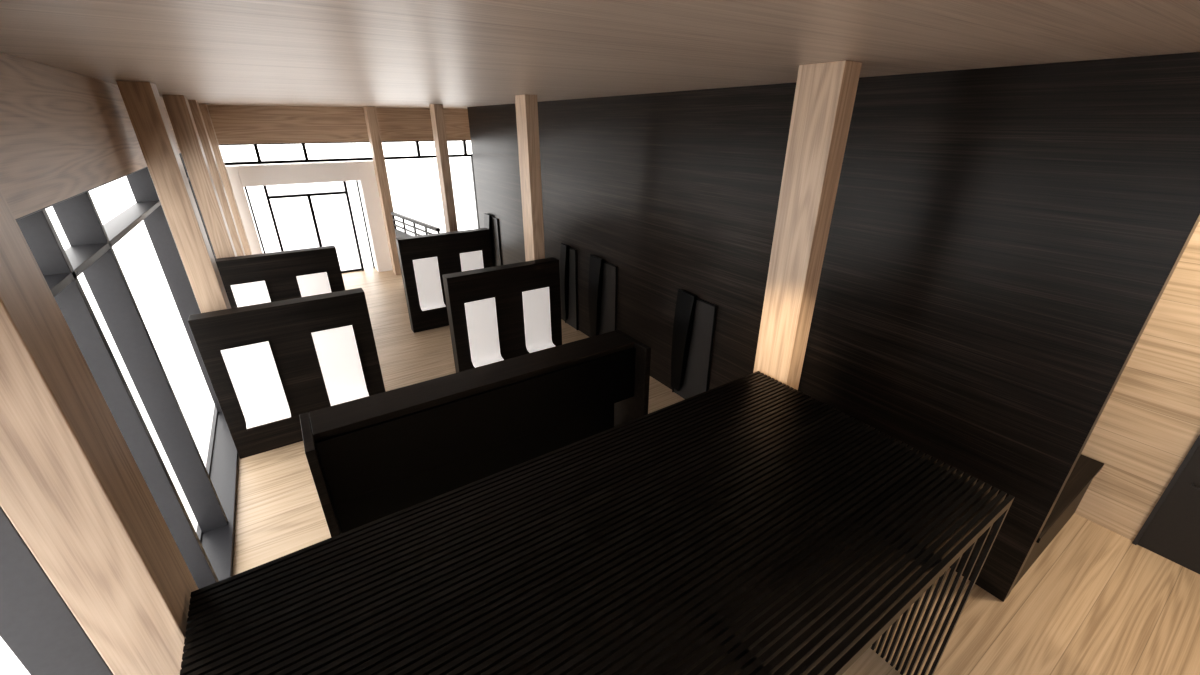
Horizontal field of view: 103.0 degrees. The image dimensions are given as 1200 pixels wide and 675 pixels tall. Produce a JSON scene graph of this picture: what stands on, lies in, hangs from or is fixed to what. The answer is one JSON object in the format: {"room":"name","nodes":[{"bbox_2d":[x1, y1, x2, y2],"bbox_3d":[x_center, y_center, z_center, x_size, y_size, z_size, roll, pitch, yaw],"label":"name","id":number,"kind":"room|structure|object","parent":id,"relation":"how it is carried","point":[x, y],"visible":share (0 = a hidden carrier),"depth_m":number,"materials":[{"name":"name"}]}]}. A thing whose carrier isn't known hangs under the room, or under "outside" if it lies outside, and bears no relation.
{"room":"showroom","nodes":[
{"label":"showroom","id":0,"kind":"room"},
{"bbox_2d":[0,52,180,218],"bbox_3d":[-4.645,-1.691,3.875,0.376,0.989,24.393,-15,28,-30],"label":"wall","id":1,"kind":"structure","parent":0,"point":[64,134],"depth_m":3.87,"materials":[{"name":"brown wood"}]},
{"bbox_2d":[0,153,238,674],"bbox_3d":[-4.629,0.676,4.888,0.371,4.160,24.299,-15,28,-30],"label":"window","id":2,"kind":"structure","parent":1,"relation":"in","point":[38,626],"depth_m":4.52,"materials":[{"name":"grey metal"}]},
{"bbox_2d":[207,105,470,143],"bbox_3d":[-7.218,-6.869,15.396,9.236,0.989,0.470,-15,28,-30],"label":"wall","id":3,"kind":"structure","parent":0,"point":[232,124],"depth_m":14.41,"materials":[{"name":"brown wood"}]},
{"bbox_2d":[219,140,479,228],"bbox_3d":[-7.421,-4.500,16.406,9.630,4.160,0.141,-15,28,-30],"label":"window","id":4,"kind":"structure","parent":3,"relation":"in","point":[465,154],"depth_m":15.27,"materials":[{"name":"black metal"}]},
{"bbox_2d":[0,0,1199,108],"bbox_3d":[-0.640,-3.264,5.939,9.846,0.188,24.675,-15,28,-30],"label":"ceiling","id":5,"kind":"structure","parent":0,"point":[454,54],"depth_m":2.91,"materials":[{"name":"brown wood"}]},
{"bbox_2d":[233,267,1199,674],"bbox_3d":[-0.640,1.582,8.117,9.846,0.141,24.675,-15,28,-30],"label":"floor","id":6,"kind":"structure","parent":0,"point":[1095,601],"depth_m":5.34,"materials":[{"name":"brown wood"}]},
{"bbox_2d":[0,189,197,674],"bbox_3d":[-2.482,1.208,2.498,0.301,5.149,0.446,-15,28,-30],"label":"column","id":7,"kind":"structure","parent":6,"relation":"on","point":[72,487],"depth_m":2.15,"materials":[{"name":"brown wood"}]},
{"bbox_2d":[116,81,230,312],"bbox_3d":[-5.626,-0.747,6.846,0.301,5.149,0.446,-15,28,-30],"label":"column","id":8,"kind":"structure","parent":6,"relation":"on","point":[142,101],"depth_m":6.16,"materials":[{"name":"brown wood"}]},
{"bbox_2d":[162,95,236,258],"bbox_3d":[-7.579,-1.961,9.549,0.301,5.149,0.446,-15,28,-30],"label":"column","id":9,"kind":"structure","parent":6,"relation":"on","point":[177,106],"depth_m":8.88,"materials":[{"name":"brown wood"}]},
{"bbox_2d":[188,100,244,255],"bbox_3d":[-8.795,-2.717,11.231,0.301,5.149,0.446,-15,28,-30],"label":"column","id":10,"kind":"structure","parent":6,"relation":"on","point":[194,106],"depth_m":10.71,"materials":[{"name":"brown wood"}]},
{"bbox_2d":[199,104,251,254],"bbox_3d":[-10.218,-3.602,13.199,0.301,5.149,0.446,-15,28,-30],"label":"column","id":11,"kind":"structure","parent":6,"relation":"on","point":[203,107],"depth_m":12.77,"materials":[{"name":"brown wood"}]},
{"bbox_2d":[215,245,344,307],"bbox_3d":[-6.602,-0.667,10.158,2.186,2.289,0.258,-15,28,-30],"label":"panel","id":12,"kind":"object","parent":6,"relation":"on","point":[279,270],"visible":0.24,"depth_m":9.78,"materials":[{"name":"black wood"}]},
{"bbox_3d":[-6.996,-0.554,9.717,0.526,1.128,0.056,-15,28,-30],"label":"backing","id":13,"kind":"object","parent":12,"relation":"attached to","visible":0},
{"bbox_2d":[230,281,270,306],"bbox_3d":[-6.935,-0.499,9.640,0.564,1.213,0.183,-15,28,-30],"label":"shell","id":14,"kind":"object","parent":13,"relation":"attached to","point":[253,293],"visible":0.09,"depth_m":9.54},
{"bbox_2d":[188,288,385,458],"bbox_3d":[-4.674,0.531,7.491,2.186,2.289,0.258,-15,28,-30],"label":"panel","id":15,"kind":"object","parent":6,"relation":"on","point":[288,325],"visible":0.76,"depth_m":7.22,"materials":[{"name":"black wood"}]},
{"bbox_2d":[226,160,392,271],"bbox_3d":[-9.017,-3.643,15.203,4.206,3.581,0.512,-15,28,-30],"label":"portal","id":16,"kind":"object","parent":6,"relation":"on","point":[240,176],"visible":0.62,"depth_m":14.58,"materials":[{"name":"white paint"}]},
{"bbox_2d":[244,181,374,272],"bbox_3d":[-9.255,-3.479,15.509,3.083,3.032,0.188,-15,28,-30],"label":"door","id":17,"kind":"structure","parent":16,"relation":"attached to","point":[345,192],"depth_m":15.41,"materials":[{"name":"black metal"}]},
{"bbox_2d":[363,106,400,274],"bbox_3d":[-6.907,-4.560,15.332,0.282,5.149,0.423,-15,28,-30],"label":"column","id":18,"kind":"structure","parent":6,"relation":"on","point":[370,113],"depth_m":14.99,"materials":[{"name":"brown wood"}]},
{"bbox_2d":[391,212,439,237],"bbox_3d":[-5.127,-2.200,13.574,0.103,2.284,3.276,-20,31,-37],"label":"stair railing","id":19,"kind":"object","parent":6,"relation":"on","point":[398,233],"visible":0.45,"depth_m":13.46,"materials":[{"name":"black metal"}]},
{"bbox_2d":[429,104,457,231],"bbox_3d":[-4.317,-3.783,13.603,0.235,5.149,0.423,-15,28,-30],"label":"column","id":20,"kind":"structure","parent":6,"relation":"on","point":[436,110],"depth_m":13.04,"materials":[{"name":"brown wood"}]},
{"bbox_2d":[395,228,492,332],"bbox_3d":[-3.726,-1.444,11.887,2.186,2.289,0.258,-15,28,-30],"label":"panel","id":21,"kind":"object","parent":6,"relation":"on","point":[447,247],"visible":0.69,"depth_m":11.53,"materials":[{"name":"black wood"}]},
{"bbox_2d":[299,330,650,536],"bbox_3d":[-1.063,1.453,5.440,3.558,2.289,0.658,-15,28,-30],"label":"counter","id":22,"kind":"object","parent":6,"relation":"on","point":[371,458],"visible":0.61,"depth_m":4.86,"materials":[{"name":"black wood"}]},
{"bbox_2d":[442,257,561,372],"bbox_3d":[-1.771,-0.253,9.238,2.186,2.289,0.258,-15,28,-30],"label":"panel","id":23,"kind":"object","parent":6,"relation":"on","point":[506,283],"visible":0.56,"depth_m":8.88,"materials":[{"name":"black wood"}]},
{"bbox_3d":[-1.239,-0.391,9.354,0.526,1.128,0.056,-15,28,-30],"label":"backing","id":24,"kind":"object","parent":23,"relation":"attached to","visible":0},
{"bbox_2d":[522,287,554,352],"bbox_3d":[-1.178,-0.336,9.277,0.564,1.213,0.183,-15,28,-30],"label":"shell","id":25,"kind":"object","parent":24,"relation":"attached to","point":[536,302],"visible":0.98,"depth_m":9.33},
{"bbox_2d":[515,94,544,260],"bbox_3d":[-1.303,-1.909,9.433,0.235,5.149,0.423,-15,28,-30],"label":"column","id":26,"kind":"structure","parent":6,"relation":"on","point":[526,105],"depth_m":8.80,"materials":[{"name":"brown wood"}]},
{"bbox_2d":[180,371,1014,674],"bbox_3d":[0.317,2.327,3.524,4.832,2.265,2.278,-15,28,-30],"label":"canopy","id":27,"kind":"object","parent":6,"relation":"on","point":[750,524],"visible":1,"depth_m":2.91,"materials":[{"name":"black wood"}]},
{"bbox_2d":[753,60,861,391],"bbox_3d":[1.901,0.083,5.001,0.235,5.149,0.423,-15,28,-30],"label":"column","id":28,"kind":"structure","parent":6,"relation":"on","point":[825,93],"depth_m":4.34,"materials":[{"name":"brown wood"}]},
{"bbox_2d":[1012,454,1103,588],"bbox_3d":[5.141,2.041,5.905,2.143,0.837,0.884,-15,28,-30],"label":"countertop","id":29,"kind":"structure","parent":6,"relation":"on","point":[1086,468],"depth_m":5.58,"materials":[{"name":"black wood"}]},
{"bbox_2d":[467,52,1199,601],"bbox_3d":[0.197,-2.137,9.940,0.164,5.149,15.294,-15,28,-30],"label":"wall","id":30,"kind":"structure","parent":0,"point":[1002,242],"depth_m":5.01,"materials":[{"name":"black wood"}]},
{"bbox_2d":[491,216,501,265],"bbox_3d":[-3.402,-2.869,15.385,0.038,2.021,0.940,-15,28,-30],"label":"door","id":31,"kind":"structure","parent":30,"relation":"in","point":[494,221],"depth_m":15.13,"materials":[{"name":"black wood"}]},
{"bbox_2d":[484,213,493,266],"bbox_3d":[-3.594,-3.018,15.488,0.113,1.927,0.470,-15,28,-30],"label":"curved wing","id":32,"kind":"object","parent":31,"relation":"attached to","point":[487,218],"visible":0.35,"depth_m":15.19},
{"bbox_2d":[565,247,577,329],"bbox_3d":[-0.724,-1.204,11.681,0.038,2.021,0.611,-15,28,-30],"label":"door","id":33,"kind":"structure","parent":30,"relation":"in","point":[572,320],"depth_m":11.60,"materials":[{"name":"black wood"}]},
{"bbox_2d":[560,243,568,319],"bbox_3d":[-0.871,-1.325,11.721,0.113,1.927,0.306,-15,28,-30],"label":"curved wing","id":34,"kind":"object","parent":33,"relation":"attached to","point":[564,251],"visible":0.99,"depth_m":11.60},
{"bbox_2d":[599,261,617,334],"bbox_3d":[0.091,-0.698,10.553,0.038,2.021,0.940,-15,28,-30],"label":"door","id":35,"kind":"structure","parent":30,"relation":"in","point":[608,317],"depth_m":10.30,"materials":[{"name":"black wood"}]},
{"bbox_2d":[588,255,603,336],"bbox_3d":[-0.102,-0.847,10.656,0.113,1.927,0.470,-15,28,-30],"label":"curved wing","id":36,"kind":"object","parent":35,"relation":"attached to","point":[596,263],"visible":0.97,"depth_m":10.54},
{"bbox_2d":[672,298,716,398],"bbox_3d":[1.637,0.263,8.415,0.038,2.021,0.870,-15,28,-30],"label":"door","id":37,"kind":"structure","parent":30,"relation":"in","point":[698,366],"depth_m":8.23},
{"bbox_2d":[671,289,696,390],"bbox_3d":[1.454,0.120,8.504,0.113,1.927,0.435,-15,28,-30],"label":"curved wing","id":38,"kind":"object","parent":37,"relation":"attached to","point":[686,301],"visible":1,"depth_m":8.39},
{"bbox_2d":[1075,221,1199,540],"bbox_3d":[3.326,-1.926,9.470,0.188,5.149,24.299,-15,28,-30],"label":"wall","id":39,"kind":"structure","parent":0,"point":[1149,423],"depth_m":5.50,"materials":[{"name":"brown wood"}]},
{"bbox_2d":[1132,435,1199,573],"bbox_3d":[6.985,1.784,4.802,0.056,2.209,1.598,-15,28,-30],"label":"door","id":40,"kind":"structure","parent":39,"relation":"in","point":[1171,531],"depth_m":5.48,"materials":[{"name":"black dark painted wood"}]},
{"bbox_3d":[-5.068,0.644,7.051,0.526,1.128,0.056,-15,28,-30],"label":"backing","id":41,"kind":"object","parent":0,"visible":0},
{"bbox_2d":[220,341,290,428],"bbox_3d":[-5.008,0.699,6.974,0.564,1.213,0.183,-15,28,-30],"label":"shell","id":42,"kind":"object","parent":41,"relation":"attached to","point":[252,369],"visible":1,"depth_m":7.03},
{"bbox_3d":[-4.142,0.394,7.607,0.526,1.128,0.056,-15,28,-30],"label":"backing","id":43,"kind":"object","parent":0,"visible":0},
{"bbox_2d":[311,325,368,405],"bbox_3d":[-4.082,0.449,7.531,0.564,1.213,0.183,-15,28,-30],"label":"shell","id":44,"kind":"object","parent":43,"relation":"attached to","point":[336,348],"visible":0.98,"depth_m":7.59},
{"bbox_3d":[-2.165,-0.140,8.797,0.526,1.128,0.056,-15,28,-30],"label":"backing","id":45,"kind":"object","parent":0,"visible":0},
{"bbox_2d":[464,297,503,367],"bbox_3d":[-2.104,-0.085,8.720,0.564,1.213,0.183,-15,28,-30],"label":"shell","id":46,"kind":"object","parent":45,"relation":"attached to","point":[481,315],"visible":0.98,"depth_m":8.78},
{"bbox_3d":[-6.070,-0.804,10.274,0.526,1.128,0.056,-15,28,-30],"label":"backing","id":47,"kind":"object","parent":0,"visible":0},
{"bbox_2d":[296,272,330,296],"bbox_3d":[-6.009,-0.749,10.197,0.564,1.213,0.183,-15,28,-30],"label":"shell","id":48,"kind":"object","parent":47,"relation":"attached to","point":[317,283],"visible":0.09,"depth_m":10.09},
{"bbox_3d":[-4.120,-1.331,11.447,0.526,1.128,0.056,-15,28,-30],"label":"backing","id":49,"kind":"object","parent":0,"visible":0},
{"bbox_2d":[413,257,445,310],"bbox_3d":[-4.059,-1.276,11.370,0.564,1.213,0.183,-15,28,-30],"label":"shell","id":50,"kind":"object","parent":49,"relation":"attached to","point":[427,275],"visible":1,"depth_m":11.43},
{"bbox_3d":[-3.194,-1.582,12.004,0.526,1.128,0.056,-15,28,-30],"label":"backing","id":51,"kind":"object","parent":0,"visible":0},
{"bbox_2d":[460,250,483,271],"bbox_3d":[-3.133,-1.527,11.927,0.564,1.213,0.183,-15,28,-30],"label":"shell","id":52,"kind":"object","parent":51,"relation":"attached to","point":[473,260],"visible":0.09,"depth_m":11.82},
{"label":"outside","id":53,"kind":"structure","parent":0,"visible":0},
{"bbox_2d":[0,158,477,674],"bbox_3d":[-7.762,-0.292,12.774,112.800,0.212,122.200,-15,28,-30],"label":"ground","id":54,"kind":"structure","parent":53,"point":[414,185],"depth_m":22.44,"materials":[{"name":"white"}]}
]}

